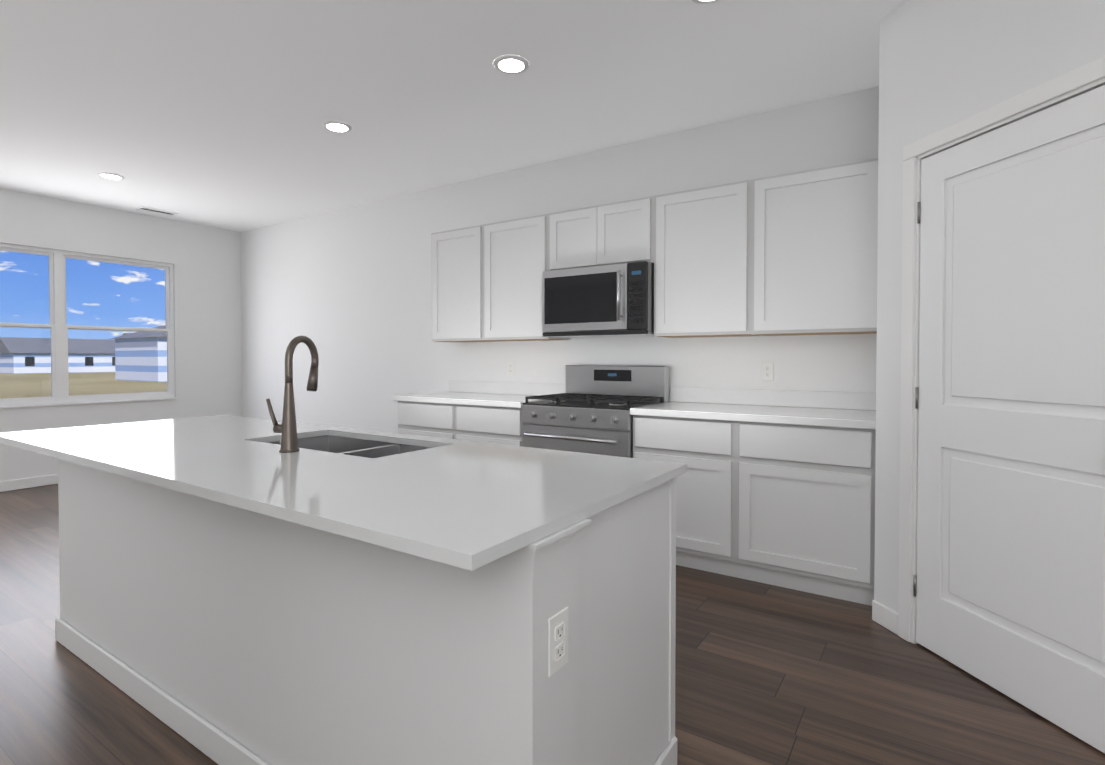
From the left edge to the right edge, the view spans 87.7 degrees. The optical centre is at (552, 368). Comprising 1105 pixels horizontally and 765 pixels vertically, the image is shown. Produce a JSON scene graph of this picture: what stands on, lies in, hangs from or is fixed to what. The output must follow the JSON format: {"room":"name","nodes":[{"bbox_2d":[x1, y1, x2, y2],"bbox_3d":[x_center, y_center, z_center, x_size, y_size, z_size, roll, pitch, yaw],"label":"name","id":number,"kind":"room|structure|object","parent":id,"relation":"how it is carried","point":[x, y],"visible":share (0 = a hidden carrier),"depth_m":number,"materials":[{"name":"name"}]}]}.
{"room":"kitchen","nodes":[
{"label":"kitchen","id":0,"kind":"room"},
{"bbox_2d":[0,188,241,491],"bbox_3d":[-5.962,-0.230,3.925,0.138,2.760,7.600,1,1,34],"label":"wall","id":1,"kind":"structure","parent":0,"point":[205,261],"depth_m":6.32,"materials":[{"name":"white paint"}]},
{"bbox_2d":[0,243,174,405],"bbox_3d":[-4.839,-0.404,5.637,0.075,1.490,2.020,1,1,34],"label":"double-hung window","id":2,"kind":"structure","parent":1,"relation":"in","point":[58,326],"depth_m":5.67,"materials":[{"name":"white plastic"}]},
{"bbox_2d":[0,397,176,408],"bbox_3d":[-4.786,0.353,5.615,0.052,0.021,2.020,1,1,34],"label":"window sill","id":3,"kind":"structure","parent":1,"relation":"attached to","point":[57,404],"depth_m":5.73,"materials":[{"name":"white wood"}]},
{"bbox_2d":[0,0,906,231],"bbox_3d":[-2.340,-1.618,1.489,8.840,0.100,7.840,1,1,34],"label":"ceiling","id":4,"kind":"structure","parent":0,"point":[214,113],"depth_m":3.27,"materials":[{"name":"white paint"}]},
{"bbox_2d":[97,172,124,179],"bbox_3d":[-3.732,-1.621,4.867,0.188,0.008,0.188,1,1,34],"label":"recessed light","id":5,"kind":"object","parent":4,"relation":"in","point":[112,176],"visible":0.98,"depth_m":4.86,"materials":[{"name":"white plastic"}]},
{"bbox_2d":[136,206,178,215],"bbox_3d":[-4.129,-1.641,6.020,0.140,0.008,0.340,1,1,34],"label":"ceiling vent","id":6,"kind":"object","parent":4,"relation":"in","point":[157,211],"visible":1,"depth_m":6.01,"materials":[{"name":"white metal"}]},
{"bbox_2d":[322,121,351,132],"bbox_3d":[-1.432,-1.603,3.828,0.188,0.008,0.188,1,1,34],"label":"recessed light","id":7,"kind":"object","parent":4,"relation":"in","point":[338,126],"visible":0.96,"depth_m":3.81,"materials":[{"name":"white plastic"}]},
{"bbox_2d":[493,55,528,73],"bbox_3d":[-0.216,-1.589,3.019,0.188,0.008,0.188,1,1,34],"label":"recessed light","id":8,"kind":"object","parent":4,"relation":"in","point":[510,64],"visible":0.98,"depth_m":3.00,"materials":[{"name":"white"}]},
{"bbox_2d":[692,0,719,3],"bbox_3d":[0.658,-1.579,2.401,0.188,0.008,0.188,1,1,34],"label":"recessed light","id":9,"kind":"object","parent":4,"relation":"in","point":[704,1],"visible":1,"depth_m":2.48,"materials":[{"name":"white plastic"}]},
{"bbox_2d":[0,484,1104,764],"bbox_3d":[-2.340,1.241,1.538,8.840,0.100,7.840,1,1,34],"label":"floor","id":10,"kind":"structure","parent":0,"point":[766,674],"depth_m":2.09,"materials":[{"name":"brown wood"}]},
{"bbox_2d":[0,335,686,764],"bbox_3d":[-0.966,0.534,2.047,2.669,1.297,0.950,1,1,34],"label":"kitchen island","id":11,"kind":"object","parent":10,"relation":"on","point":[286,589],"visible":1,"depth_m":1.49,"materials":[{"name":"white wood"}]},
{"bbox_2d":[0,415,686,570],"bbox_3d":[-0.971,0.290,2.046,2.658,0.025,0.950,1,1,34],"label":"island countertop","id":12,"kind":"structure","parent":11,"relation":"on","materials":[{"name":"white stone"}]},
{"bbox_2d":[266,335,318,452],"bbox_3d":[-0.875,0.083,1.994,0.110,0.392,0.188,1,1,34],"label":"faucet","id":13,"kind":"object","parent":12,"relation":"on","point":[288,428],"depth_m":1.93,"materials":[{"name":"brown metal"}]},
{"bbox_2d":[270,435,429,457],"bbox_3d":[-0.773,0.412,2.163,0.820,0.219,0.430,1,1,34],"label":"sink","id":14,"kind":"object","parent":12,"relation":"in","point":[355,445],"depth_m":2.39,"materials":[{"name":"silver metal"}]},
{"bbox_2d":[548,606,567,676],"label":"outlet","id":15,"kind":"object","parent":11,"relation":"attached to","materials":[{"name":"white plastic"}]},
{"bbox_2d":[398,401,453,438],"bbox_3d":[-0.814,0.698,4.696,0.630,0.880,0.632,1,1,34],"label":"base cabinet","id":16,"kind":"object","parent":10,"relation":"on","point":[414,418],"depth_m":4.42,"materials":[{"name":"white wood"}]},
{"bbox_2d":[393,380,564,407],"bbox_3d":[-0.562,0.191,4.508,1.272,0.140,0.653,1,1,34],"label":"countertop","id":17,"kind":"structure","parent":16,"relation":"on","point":[498,394],"depth_m":4.57,"materials":[{"name":"white stone"}]},
{"bbox_2d":[454,404,523,445],"bbox_3d":[-0.290,0.704,4.348,0.628,0.880,0.632,1,1,34],"label":"base cabinet","id":18,"kind":"object","parent":10,"relation":"on","point":[495,425],"depth_m":4.07,"materials":[{"name":"white wood"}]},
{"bbox_2d":[522,365,668,457],"bbox_3d":[0.282,0.568,3.903,0.800,1.165,0.678,1,1,34],"label":"gas range","id":19,"kind":"object","parent":10,"relation":"on","point":[588,411],"visible":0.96,"depth_m":3.78,"materials":[{"name":"silver metal"}]},
{"bbox_2d":[633,415,736,576],"bbox_3d":[0.906,0.717,3.551,0.618,0.880,0.632,1,1,34],"label":"base cabinet","id":20,"kind":"object","parent":10,"relation":"on","point":[706,494],"depth_m":3.24,"materials":[{"name":"white wood"}]},
{"bbox_2d":[630,387,875,429],"bbox_3d":[1.177,0.210,3.349,1.288,0.140,0.653,1,1,34],"label":"countertop","id":21,"kind":"structure","parent":20,"relation":"on","point":[835,409],"depth_m":3.37,"materials":[{"name":"white stone"}]},
{"bbox_2d":[737,421,875,605],"bbox_3d":[1.441,0.724,3.195,0.668,0.880,0.632,1,1,34],"label":"base cabinet","id":22,"kind":"object","parent":10,"relation":"on","point":[790,506],"depth_m":2.93,"materials":[{"name":"white wood"}]},
{"bbox_2d":[241,86,878,432],"bbox_3d":[-0.201,-0.243,4.726,8.840,2.760,0.120,1,1,34],"label":"wall","id":23,"kind":"structure","parent":0,"point":[347,291],"depth_m":4.98,"materials":[{"name":"white paint"}]},
{"bbox_2d":[431,225,482,341],"bbox_3d":[-0.693,-0.674,4.773,0.569,0.899,0.330,1,1,34],"label":"upper cabinet","id":24,"kind":"object","parent":23,"relation":"attached to","point":[456,254],"depth_m":4.63,"materials":[{"name":"white wood"}]},
{"bbox_2d":[507,361,513,374],"bbox_3d":[-0.345,0.001,4.748,0.072,0.117,0.007,1,1,34],"label":"electrical outlet","id":25,"kind":"object","parent":23,"relation":"attached to","point":[510,367],"visible":1,"depth_m":4.75,"materials":[{"name":"white plastic"}]},
{"bbox_2d":[483,214,570,341],"bbox_3d":[-0.202,-0.669,4.447,0.610,0.899,0.330,1,1,34],"label":"upper cabinet","id":26,"kind":"object","parent":23,"relation":"attached to","point":[514,251],"depth_m":4.32,"materials":[{"name":"white wood"}]},
{"bbox_2d":[547,204,606,270],"bbox_3d":[0.247,-0.900,4.144,0.468,0.425,0.330,1,1,34],"label":"upper cabinet","id":27,"kind":"object","parent":23,"relation":"attached to","point":[576,238],"depth_m":4.00,"materials":[{"name":"white wood"}]},
{"bbox_2d":[542,261,653,337],"bbox_3d":[0.356,-0.452,3.998,0.798,0.458,0.464,1,1,34],"label":"over-the-range microwave","id":28,"kind":"object","parent":27,"relation":"attached to","point":[614,300],"visible":1,"depth_m":3.81,"materials":[{"name":"silver metal"}]},
{"bbox_2d":[607,196,654,264],"bbox_3d":[0.539,-0.897,3.950,0.468,0.425,0.330,1,1,34],"label":"upper cabinet","id":29,"kind":"object","parent":23,"relation":"attached to","point":[630,223],"depth_m":3.77,"materials":[{"name":"white wood"}]},
{"bbox_2d":[651,180,750,337],"bbox_3d":[0.988,-0.655,3.654,0.612,0.899,0.330,1,1,34],"label":"upper cabinet","id":30,"kind":"object","parent":23,"relation":"attached to","point":[702,264],"depth_m":3.51,"materials":[{"name":"white wood"}]},
{"bbox_2d":[762,362,773,380],"bbox_3d":[1.353,0.021,3.617,0.072,0.117,0.007,1,1,34],"label":"electrical outlet","id":31,"kind":"object","parent":23,"relation":"attached to","point":[767,371],"visible":1,"depth_m":3.62,"materials":[{"name":"white plastic"}]},
{"bbox_2d":[751,158,877,335],"bbox_3d":[1.523,-0.649,3.299,0.672,0.899,0.330,1,1,34],"label":"upper cabinet","id":32,"kind":"object","parent":23,"relation":"attached to","point":[791,254],"depth_m":3.16,"materials":[{"name":"white wood"}]},
{"bbox_2d":[874,0,1104,612],"bbox_3d":[1.681,-0.197,2.001,0.100,2.760,1.360,0,1,-11],"label":"wall","id":33,"kind":"structure","parent":0,"point":[943,64],"depth_m":2.40,"materials":[{"name":"white paint"}]},
{"bbox_2d":[872,600,897,634],"bbox_3d":[1.625,1.136,2.013,0.014,0.095,1.360,0,1,-11],"label":"baseboard","id":34,"kind":"structure","parent":33,"relation":"attached to","point":[884,616],"depth_m":2.59,"materials":[{"name":"white wood"}]},
{"bbox_2d":[898,56,1104,643],"bbox_3d":[1.671,0.118,2.025,0.120,2.130,1.004,0,1,-11],"label":"door frame","id":35,"kind":"structure","parent":33,"relation":"attached to","point":[1090,76],"depth_m":2.44,"materials":[{"name":"white wood"}]},
{"bbox_2d":[913,85,1104,752],"bbox_3d":[1.612,0.153,2.022,0.107,2.040,0.866,0,1,-11],"label":"pantry door","id":36,"kind":"structure","parent":33,"relation":"in","point":[1009,586],"depth_m":2.02,"materials":[{"name":"white wood"}]},
{"label":"outside","id":37,"kind":"structure","parent":0,"visible":0},
{"bbox_2d":[0,372,166,398],"bbox_3d":[-211.990,-0.300,145.688,499.800,0.250,600.000,1,1,34],"label":"ground","id":38,"kind":"structure","parent":37,"point":[41,388],"depth_m":43.70,"materials":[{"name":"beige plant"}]},
{"bbox_2d":[0,337,114,373],"bbox_3d":[-71.200,-1.899,86.270,9.800,5.000,17.300,1,1,34],"label":"house","id":39,"kind":"structure","parent":38,"relation":"on","point":[24,362],"depth_m":81.04,"materials":[{"name":"grey"}]},
{"bbox_2d":[113,325,166,381],"bbox_3d":[-35.654,-1.577,55.756,9.800,5.400,9.000,1,1,34],"label":"house","id":40,"kind":"structure","parent":38,"relation":"on","point":[138,365],"depth_m":51.77,"materials":[{"name":"grey"}]}
]}

